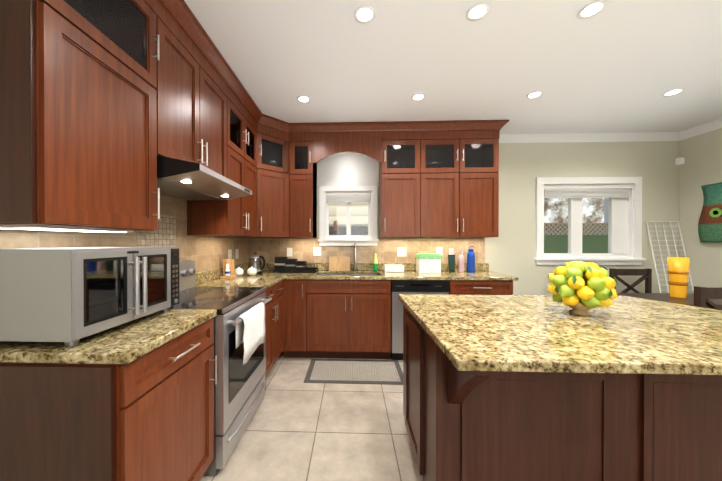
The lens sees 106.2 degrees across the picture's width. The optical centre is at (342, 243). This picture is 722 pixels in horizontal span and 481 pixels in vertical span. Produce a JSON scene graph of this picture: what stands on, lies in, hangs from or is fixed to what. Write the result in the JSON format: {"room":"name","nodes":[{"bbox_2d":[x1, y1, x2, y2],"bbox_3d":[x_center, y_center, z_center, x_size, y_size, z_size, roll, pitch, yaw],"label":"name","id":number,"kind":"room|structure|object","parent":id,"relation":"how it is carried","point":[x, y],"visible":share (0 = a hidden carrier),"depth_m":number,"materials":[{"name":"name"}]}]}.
{"room":"dining room and kitchen","nodes":[
{"label":"dining room and kitchen","id":0,"kind":"room"},
{"bbox_2d":[200,352,423,480],"bbox_3d":[1.387,1.326,0.517,5.747,0.060,6.240,0,0,2],"label":"floor","id":1,"kind":"structure","parent":0,"point":[298,429],"depth_m":1.83,"materials":[{"name":"tile"}]},
{"bbox_2d":[0,317,216,480],"bbox_3d":[-1.027,0.847,1.197,0.627,0.892,0.610,0,0,2],"label":"base cabinet","id":2,"kind":"object","parent":1,"relation":"on","point":[149,416],"depth_m":0.90,"materials":[{"name":"brown wood"}]},
{"bbox_2d":[0,309,216,364],"bbox_3d":[-1.020,0.331,1.202,0.642,0.135,0.603,0,0,2],"label":"countertop","id":3,"kind":"structure","parent":2,"relation":"on","point":[127,342],"depth_m":0.99,"materials":[{"name":"beige stone"}]},
{"bbox_2d":[0,247,178,346],"bbox_3d":[-1.085,0.190,1.216,0.447,0.344,0.565,0,0,2],"label":"microwave","id":4,"kind":"object","parent":3,"relation":"on","point":[70,296],"visible":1,"depth_m":0.95,"materials":[{"name":"silver metal"}]},
{"bbox_2d":[170,260,271,475],"bbox_3d":[-0.937,0.715,1.886,0.741,1.150,0.756,0,0,2],"label":"range","id":5,"kind":"object","parent":1,"relation":"on","point":[239,343],"visible":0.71,"depth_m":1.70,"materials":[{"name":"silver metal"}]},
{"bbox_2d":[235,302,264,363],"bbox_3d":[-0.598,0.579,1.794,0.057,0.296,0.380,0,0,2],"label":"towel","id":6,"kind":"object","parent":5,"relation":"hanging from","point":[250,331],"depth_m":1.73,"materials":[{"name":"white fabric"}]},
{"bbox_2d":[265,280,282,377],"bbox_3d":[-0.978,0.840,2.621,0.627,0.892,0.688,0,0,2],"label":"base cabinet","id":7,"kind":"object","parent":1,"relation":"on","point":[274,309],"depth_m":2.62,"materials":[{"name":"brown wood"}]},
{"bbox_2d":[304,359,402,384],"bbox_3d":[0.125,1.281,2.732,0.950,0.008,0.500,0,0,2],"label":"kitchen mat","id":8,"kind":"object","parent":1,"relation":"on","point":[347,371],"visible":0.93,"depth_m":2.68,"materials":[{"name":"grey fabric"}]},
{"bbox_2d":[282,274,512,358],"bbox_3d":[0.581,0.837,3.207,2.484,0.893,0.660,0,0,2],"label":"base cabinet","id":9,"kind":"object","parent":1,"relation":"on","point":[349,319],"visible":0.69,"depth_m":2.94,"materials":[{"name":"brown wood"}]},
{"bbox_2d":[195,267,283,287],"bbox_3d":[-0.968,0.325,2.605,0.647,0.135,0.669,0,0,2],"label":"countertop","id":10,"kind":"structure","parent":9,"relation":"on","point":[210,278],"depth_m":2.60,"materials":[{"name":"beige stone"}]},
{"bbox_2d":[220,259,236,278],"bbox_3d":[-1.178,0.260,2.803,0.120,0.190,0.120,0,0,2],"label":"caddy","id":11,"kind":"object","parent":10,"relation":"on","point":[228,268],"visible":1,"depth_m":2.83,"materials":[{"name":"brown wood"}]},
{"bbox_2d":[235,263,518,293],"bbox_3d":[0.300,0.419,3.220,3.140,0.330,0.649,0,0,2],"label":"countertop","id":12,"kind":"structure","parent":9,"relation":"on","point":[365,272],"depth_m":3.10,"materials":[{"name":"beige stone"}]},
{"bbox_2d":[235,267,243,275],"bbox_3d":[-1.142,0.304,2.982,0.108,0.099,0.108,0,0,2],"label":"sugar bowl","id":13,"kind":"object","parent":12,"relation":"on","point":[239,271],"visible":0.94,"depth_m":2.95,"materials":[{"name":"white ceramic"}]},
{"bbox_2d":[247,266,256,275],"bbox_3d":[-1.010,0.304,3.028,0.108,0.099,0.108,0,0,2],"label":"sugar bowl","id":14,"kind":"object","parent":12,"relation":"on","point":[251,271],"visible":1,"depth_m":2.99,"materials":[{"name":"white ceramic"}]},
{"bbox_2d":[248,253,265,273],"bbox_3d":[-1.004,0.233,3.187,0.210,0.240,0.168,0,0,2],"label":"kettle","id":15,"kind":"object","parent":12,"relation":"on","point":[255,262],"visible":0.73,"depth_m":3.14,"materials":[{"name":"silver metal"}]},
{"bbox_2d":[273,257,317,272],"bbox_3d":[-0.577,0.258,3.400,0.520,0.188,0.275,0,0,2],"label":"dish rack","id":16,"kind":"object","parent":12,"relation":"on","point":[284,265],"visible":0.98,"depth_m":3.29,"materials":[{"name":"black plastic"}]},
{"bbox_2d":[329,253,349,270],"bbox_3d":[-0.036,0.239,3.481,0.265,0.225,0.051,0,0,2],"label":"cutting board","id":17,"kind":"object","parent":12,"relation":"on","point":[339,263],"visible":1,"depth_m":3.47,"materials":[{"name":"brown wood"}]},
{"bbox_2d":[314,274,378,293],"bbox_3d":[0.068,0.487,3.231,0.756,0.194,0.416,0,0,2],"label":"sink basin","id":18,"kind":"object","parent":12,"relation":"in","point":[315,274],"depth_m":3.43,"materials":[{"name":"silver metal"}]},
{"bbox_2d":[353,243,361,270],"bbox_3d":[0.196,0.170,3.413,0.115,0.364,0.205,0,0,2],"label":"faucet","id":19,"kind":"object","parent":12,"relation":"on","point":[355,267],"visible":1,"depth_m":3.35,"materials":[{"name":"silver metal"}]},
{"bbox_2d":[373,253,377,270],"bbox_3d":[0.420,0.238,3.448,0.060,0.228,0.060,0,0,2],"label":"soap bottle","id":20,"kind":"object","parent":12,"relation":"on","point":[375,264],"visible":1,"depth_m":3.43,"materials":[{"name":"green"}]},
{"bbox_2d":[383,264,403,271],"bbox_3d":[0.644,0.309,3.405,0.240,0.085,0.130,0,0,2],"label":"sponge caddy","id":21,"kind":"object","parent":12,"relation":"on","point":[393,267],"visible":0.96,"depth_m":3.34,"materials":[{"name":"white plastic"}]},
{"bbox_2d":[415,253,441,272],"bbox_3d":[1.062,0.238,3.342,0.280,0.228,0.226,0,0,2],"label":"bin","id":22,"kind":"object","parent":12,"relation":"on","point":[428,262],"visible":1,"depth_m":3.26,"materials":[{"name":"white plastic"}]},
{"bbox_2d":[448,252,454,271],"bbox_3d":[1.358,0.227,3.365,0.088,0.250,0.087,0,0,2],"label":"tumbler","id":23,"kind":"object","parent":12,"relation":"on","point":[451,261],"visible":1,"depth_m":3.33,"materials":[{"name":"teal"}]},
{"bbox_2d":[458,251,463,271],"bbox_3d":[1.473,0.221,3.361,0.072,0.262,0.071,0,0,2],"label":"bottle","id":24,"kind":"object","parent":12,"relation":"on","point":[460,262],"visible":1,"depth_m":3.33,"materials":[{"name":"pink plastic"}]},
{"bbox_2d":[467,246,474,271],"bbox_3d":[1.593,0.191,3.357,0.092,0.321,0.091,0,0,2],"label":"bottle","id":25,"kind":"object","parent":12,"relation":"on","point":[470,260],"visible":1,"depth_m":3.32,"materials":[{"name":"blue"}]},
{"bbox_2d":[391,280,448,359],"bbox_3d":[0.845,0.840,3.194,0.603,0.888,0.584,0,0,2],"label":"dishwasher","id":26,"kind":"object","parent":1,"relation":"on","point":[432,287],"visible":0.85,"depth_m":2.91,"materials":[{"name":"silver metal"}]},
{"bbox_2d":[402,302,721,480],"bbox_3d":[1.278,0.848,1.386,1.768,0.889,1.005,0,0,2],"label":"kitchen island","id":27,"kind":"object","parent":1,"relation":"on","point":[527,388],"depth_m":1.15,"materials":[{"name":"brown wood"}]},
{"bbox_2d":[399,294,721,377],"bbox_3d":[1.342,0.384,1.367,1.918,0.035,1.095,0,0,2],"label":"island countertop","id":28,"kind":"structure","parent":27,"relation":"on","point":[480,334],"depth_m":1.11,"materials":[{"name":"beige stone"}]},
{"bbox_2d":[547,261,617,315],"bbox_3d":[1.236,0.225,1.410,0.282,0.280,0.288,0,0,2],"label":"lemon bowl","id":29,"kind":"object","parent":28,"relation":"on","point":[581,288],"visible":1,"depth_m":1.34,"materials":[{"name":"yellow food"}]},
{"bbox_2d":[609,268,651,292],"bbox_3d":[3.505,0.794,3.113,0.460,0.980,0.421,0,0,2],"label":"dining chair","id":30,"kind":"object","parent":1,"relation":"on","point":[646,274],"visible":0.29,"depth_m":3.29,"materials":[{"name":"brown wood"}]},
{"bbox_2d":[617,293,721,308],"bbox_3d":[3.257,0.906,2.602,1.400,0.760,0.540,0,0,2],"label":"dining table","id":31,"kind":"object","parent":1,"relation":"on","point":[666,297],"visible":0.12,"depth_m":2.60,"materials":[{"name":"brown wood"}]},
{"bbox_2d":[667,257,689,297],"bbox_3d":[3.284,0.330,2.648,0.146,0.390,0.146,0,0,2],"label":"vase","id":32,"kind":"object","parent":31,"relation":"on","point":[678,272],"visible":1,"depth_m":2.61,"materials":[{"name":"orange glass"}]},
{"bbox_2d":[646,221,693,292],"bbox_3d":[4.021,0.501,3.268,0.392,1.565,0.300,0,0,2],"label":"wire rack","id":33,"kind":"object","parent":1,"relation":"on","point":[667,245],"visible":0.48,"depth_m":3.35,"materials":[{"name":"white"}]},
{"bbox_2d":[694,286,721,309],"bbox_3d":[2.781,0.799,2.127,0.460,0.980,0.421,0,0,2],"label":"dining chair","id":34,"kind":"object","parent":1,"relation":"on","point":[703,296],"visible":0.15,"depth_m":1.93,"materials":[{"name":"brown wood"}]},
{"bbox_2d":[184,0,721,133],"bbox_3d":[1.387,-1.424,0.504,5.747,0.060,6.240,0,0,2],"label":"ceiling","id":35,"kind":"structure","parent":0,"point":[618,66],"depth_m":2.07,"materials":[{"name":"white paint"}]},
{"bbox_2d":[297,96,309,102],"bbox_3d":[-0.377,-1.400,2.627,0.128,0.005,0.128,0,0,2],"label":"recessed light","id":36,"kind":"object","parent":35,"relation":"in","point":[303,99],"visible":1,"depth_m":2.63,"materials":[{"name":"white paint"}]},
{"bbox_2d":[354,5,374,23],"bbox_3d":[0.137,-1.395,1.652,0.128,0.005,0.128,0,0,2],"label":"recessed light","id":37,"kind":"object","parent":35,"relation":"in","point":[364,14],"visible":1,"depth_m":1.65,"materials":[{"name":"white paint"}]},
{"bbox_2d":[411,93,424,100],"bbox_3d":[0.726,-1.399,2.589,0.128,0.005,0.128,0,0,2],"label":"recessed light","id":38,"kind":"object","parent":35,"relation":"in","point":[418,97],"visible":1,"depth_m":2.59,"materials":[{"name":"white paint"}]},
{"bbox_2d":[466,2,489,20],"bbox_3d":[0.817,-1.395,1.632,0.128,0.005,0.128,0,0,2],"label":"recessed light","id":39,"kind":"object","parent":35,"relation":"in","point":[478,11],"visible":1,"depth_m":1.63,"materials":[{"name":"white paint"}]},
{"bbox_2d":[526,91,542,98],"bbox_3d":[1.811,-1.399,2.551,0.128,0.005,0.128,0,0,2],"label":"recessed light","id":40,"kind":"object","parent":35,"relation":"in","point":[533,95],"visible":1,"depth_m":2.55,"materials":[{"name":"white paint"}]},
{"bbox_2d":[578,0,606,18],"bbox_3d":[1.489,-1.395,1.618,0.128,0.005,0.128,0,0,2],"label":"recessed light","id":41,"kind":"object","parent":35,"relation":"in","point":[592,9],"visible":1,"depth_m":1.61,"materials":[{"name":"white paint"}]},
{"bbox_2d":[662,88,683,96],"bbox_3d":[3.063,-1.399,2.507,0.128,0.005,0.128,0,0,2],"label":"recessed light","id":42,"kind":"object","parent":35,"relation":"in","point":[673,92],"visible":1,"depth_m":2.51,"materials":[{"name":"white paint"}]},
{"bbox_2d":[317,132,679,294],"bbox_3d":[1.494,-0.063,3.577,5.747,2.690,0.144,0,0,2],"label":"wall","id":43,"kind":"structure","parent":0,"point":[510,250],"depth_m":3.47,"materials":[{"name":"beige paint"}]},
{"bbox_2d":[243,160,294,237],"bbox_3d":[-0.926,-0.479,3.108,0.698,0.805,0.305,0,0,2],"label":"upper cabinet","id":44,"kind":"object","parent":43,"relation":"attached to","point":[275,178],"depth_m":3.12,"materials":[{"name":"brown wood"}]},
{"bbox_2d":[257,132,290,159],"bbox_3d":[-0.790,-1.053,3.098,0.299,0.328,0.299,0,0,2],"label":"upper cabinet","id":45,"kind":"object","parent":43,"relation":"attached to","point":[268,147],"depth_m":3.08,"materials":[{"name":"brown wood"}]},
{"bbox_2d":[287,141,298,167],"bbox_3d":[-0.919,-1.034,3.384,0.692,0.381,0.392,0,0,2],"label":"upper cabinet","id":46,"kind":"object","parent":43,"relation":"attached to","point":[294,147],"depth_m":3.23,"materials":[{"name":"brown wood"}]},
{"bbox_2d":[144,0,679,142],"bbox_3d":[1.443,-1.309,2.163,5.496,0.182,2.859,0,0,2],"label":"crown molding","id":47,"kind":"structure","parent":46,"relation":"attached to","point":[179,20],"depth_m":3.13,"materials":[{"name":"brown wood"}]},
{"bbox_2d":[295,168,316,237],"bbox_3d":[-0.515,-0.480,3.378,0.343,0.805,0.382,0,0,2],"label":"upper cabinet","id":48,"kind":"object","parent":43,"relation":"attached to","point":[305,178],"depth_m":3.24,"materials":[{"name":"brown wood"}]},
{"bbox_2d":[318,186,378,245],"bbox_3d":[0.079,-0.363,3.584,0.788,0.780,0.145,0,0,2],"label":"window","id":49,"kind":"structure","parent":43,"relation":"in","point":[348,239],"depth_m":3.55,"materials":[{"name":"white paint"}]},
{"bbox_2d":[326,192,370,202],"bbox_3d":[0.080,-0.616,3.583,0.590,0.135,0.045,0,0,2],"label":"blinds","id":50,"kind":"object","parent":49,"relation":"attached to","point":[348,196],"visible":0.98,"depth_m":3.56,"materials":[{"name":"white fabric"}]},
{"bbox_2d":[248,238,484,262],"bbox_3d":[0.289,0.138,3.548,3.098,0.429,0.006,0,0,2],"label":"tile backsplash","id":51,"kind":"structure","parent":43,"relation":"attached to","point":[385,250],"depth_m":3.54,"materials":[{"name":"tile"}]},
{"bbox_2d":[287,248,292,255],"bbox_3d":[-0.696,0.112,3.575,0.075,0.116,0.008,0,0,2],"label":"outlet","id":52,"kind":"object","parent":51,"relation":"attached to","point":[289,250],"depth_m":3.57,"materials":[{"name":"white plastic"}]},
{"bbox_2d":[313,247,320,255],"bbox_3d":[-0.331,0.102,3.562,0.100,0.116,0.008,0,0,2],"label":"outlet","id":53,"kind":"object","parent":51,"relation":"attached to","point":[316,250],"depth_m":3.56,"materials":[{"name":"white plastic"}]},
{"bbox_2d":[397,247,405,255],"bbox_3d":[0.773,0.107,3.524,0.115,0.116,0.008,0,0,2],"label":"outlet","id":54,"kind":"object","parent":51,"relation":"attached to","point":[401,251],"depth_m":3.52,"materials":[{"name":"white plastic"}]},
{"bbox_2d":[436,247,441,254],"bbox_3d":[1.256,0.102,3.507,0.075,0.116,0.008,0,0,2],"label":"outlet","id":55,"kind":"object","parent":51,"relation":"attached to","point":[438,249],"depth_m":3.50,"materials":[{"name":"white plastic"}]},
{"bbox_2d":[379,168,426,237],"bbox_3d":[0.728,-0.480,3.354,0.509,0.805,0.342,0,0,2],"label":"upper cabinet","id":56,"kind":"object","parent":43,"relation":"attached to","point":[402,191],"depth_m":3.19,"materials":[{"name":"brown wood"}]},
{"bbox_2d":[427,168,466,237],"bbox_3d":[1.148,-0.480,3.340,0.574,0.805,0.342,0,0,2],"label":"upper cabinet","id":57,"kind":"object","parent":43,"relation":"attached to","point":[441,188],"depth_m":3.17,"materials":[{"name":"brown wood"}]},
{"bbox_2d":[467,168,498,237],"bbox_3d":[1.569,-0.480,3.325,0.513,0.805,0.342,0,0,2],"label":"upper cabinet","id":58,"kind":"object","parent":43,"relation":"attached to","point":[482,183],"depth_m":3.16,"materials":[{"name":"brown wood"}]},
{"bbox_2d":[534,177,645,264],"bbox_3d":[3.127,-0.288,3.476,1.328,1.110,0.150,0,0,2],"label":"window","id":59,"kind":"structure","parent":43,"relation":"in","point":[624,233],"depth_m":3.45,"materials":[{"name":"white paint"}]},
{"bbox_2d":[544,185,630,197],"bbox_3d":[3.128,-0.670,3.476,1.080,0.165,0.046,0,0,2],"label":"window blind","id":60,"kind":"object","parent":59,"relation":"attached to","point":[586,191],"visible":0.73,"depth_m":3.46,"materials":[{"name":"white fabric"}]},
{"bbox_2d":[675,157,684,164],"bbox_3d":[4.210,-1.032,3.377,0.062,0.090,0.062,0,0,2],"label":"sensor","id":61,"kind":"object","parent":43,"relation":"attached to","point":[680,161],"visible":0.96,"depth_m":3.37,"materials":[{"name":"white plastic"}]},
{"bbox_2d":[679,128,721,292],"bbox_3d":[4.199,-0.048,0.413,0.120,2.690,6.000,0,0,2],"label":"wall","id":62,"kind":"structure","parent":0,"point":[702,165],"depth_m":3.22,"materials":[{"name":"beige paint"}]},
{"bbox_2d":[680,118,721,140],"bbox_3d":[4.184,-1.335,0.452,0.090,0.114,6.086,0,0,2],"label":"crown molding","id":63,"kind":"structure","parent":62,"relation":"attached to","point":[715,124],"depth_m":3.19,"materials":[{"name":"white paint"}]},
{"bbox_2d":[698,182,721,241],"bbox_3d":[4.205,-0.345,3.028,0.057,0.660,0.341,0,0,2],"label":"picture","id":64,"kind":"object","parent":62,"relation":"attached to","point":[710,225],"visible":1,"depth_m":3.07,"materials":[{"name":"metal"}]},
{"bbox_3d":[-1.425,-0.049,0.609,0.120,2.690,6.000,0,0,2],"label":"wall","id":65,"kind":"structure","parent":0,"visible":0},
{"bbox_2d":[0,0,163,231],"bbox_3d":[-1.168,-0.469,1.180,0.347,0.805,0.535,0,0,2],"label":"upper cabinet","id":66,"kind":"object","parent":65,"relation":"attached to","point":[104,104],"depth_m":1.01,"materials":[{"name":"brown wood"}]},
{"bbox_2d":[0,194,247,272],"bbox_3d":[-1.301,-0.061,2.245,0.010,0.839,2.670,0,0,2],"label":"tile backsplash","id":67,"kind":"structure","parent":65,"relation":"attached to","point":[206,253],"depth_m":1.99,"materials":[{"name":"tile"}]},
{"bbox_2d":[228,249,231,258],"bbox_3d":[-1.269,0.124,3.056,0.006,0.116,0.074,0,0,2],"label":"outlet","id":68,"kind":"object","parent":67,"relation":"attached to","point":[230,250],"depth_m":3.06,"materials":[{"name":"white plastic"}]},
{"bbox_2d":[236,249,238,258],"bbox_3d":[-1.263,0.123,3.246,0.006,0.116,0.074,0,0,2],"label":"outlet","id":69,"kind":"object","parent":67,"relation":"attached to","point":[237,250],"depth_m":3.25,"materials":[{"name":"white plastic"}]},
{"bbox_2d":[80,0,231,179],"bbox_3d":[-1.145,-0.848,1.851,0.347,0.737,0.918,0,0,2],"label":"upper cabinet","id":70,"kind":"object","parent":65,"relation":"attached to","point":[196,116],"depth_m":1.63,"materials":[{"name":"brown wood"}]},
{"bbox_2d":[157,156,251,199],"bbox_3d":[-1.032,-0.415,1.853,0.554,0.125,0.772,0,0,2],"label":"range hood","id":71,"kind":"object","parent":70,"relation":"attached to","point":[182,179],"visible":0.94,"depth_m":1.67,"materials":[{"name":"silver metal"}]},
{"bbox_2d":[187,140,256,236],"bbox_3d":[-1.118,-0.476,2.613,0.347,0.805,0.711,0,0,2],"label":"upper cabinet","id":72,"kind":"object","parent":65,"relation":"attached to","point":[237,217],"depth_m":2.42,"materials":[{"name":"brown wood"}]},
{"label":"outside","id":73,"kind":"structure","parent":0,"visible":0},
{"bbox_2d":[329,202,367,234],"bbox_3d":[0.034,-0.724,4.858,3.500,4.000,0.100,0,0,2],"label":"window pane","id":74,"kind":"structure","parent":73,"point":[355,220],"depth_m":4.85,"materials":[{"name":"clear glass"}]},
{"bbox_2d":[544,198,607,252],"bbox_3d":[5.125,-1.736,7.352,7.500,6.000,4.150,0,0,2],"label":"garden","id":75,"kind":"object","parent":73,"point":[553,215],"depth_m":5.90,"materials":[{"name":"green plant"}]}
]}

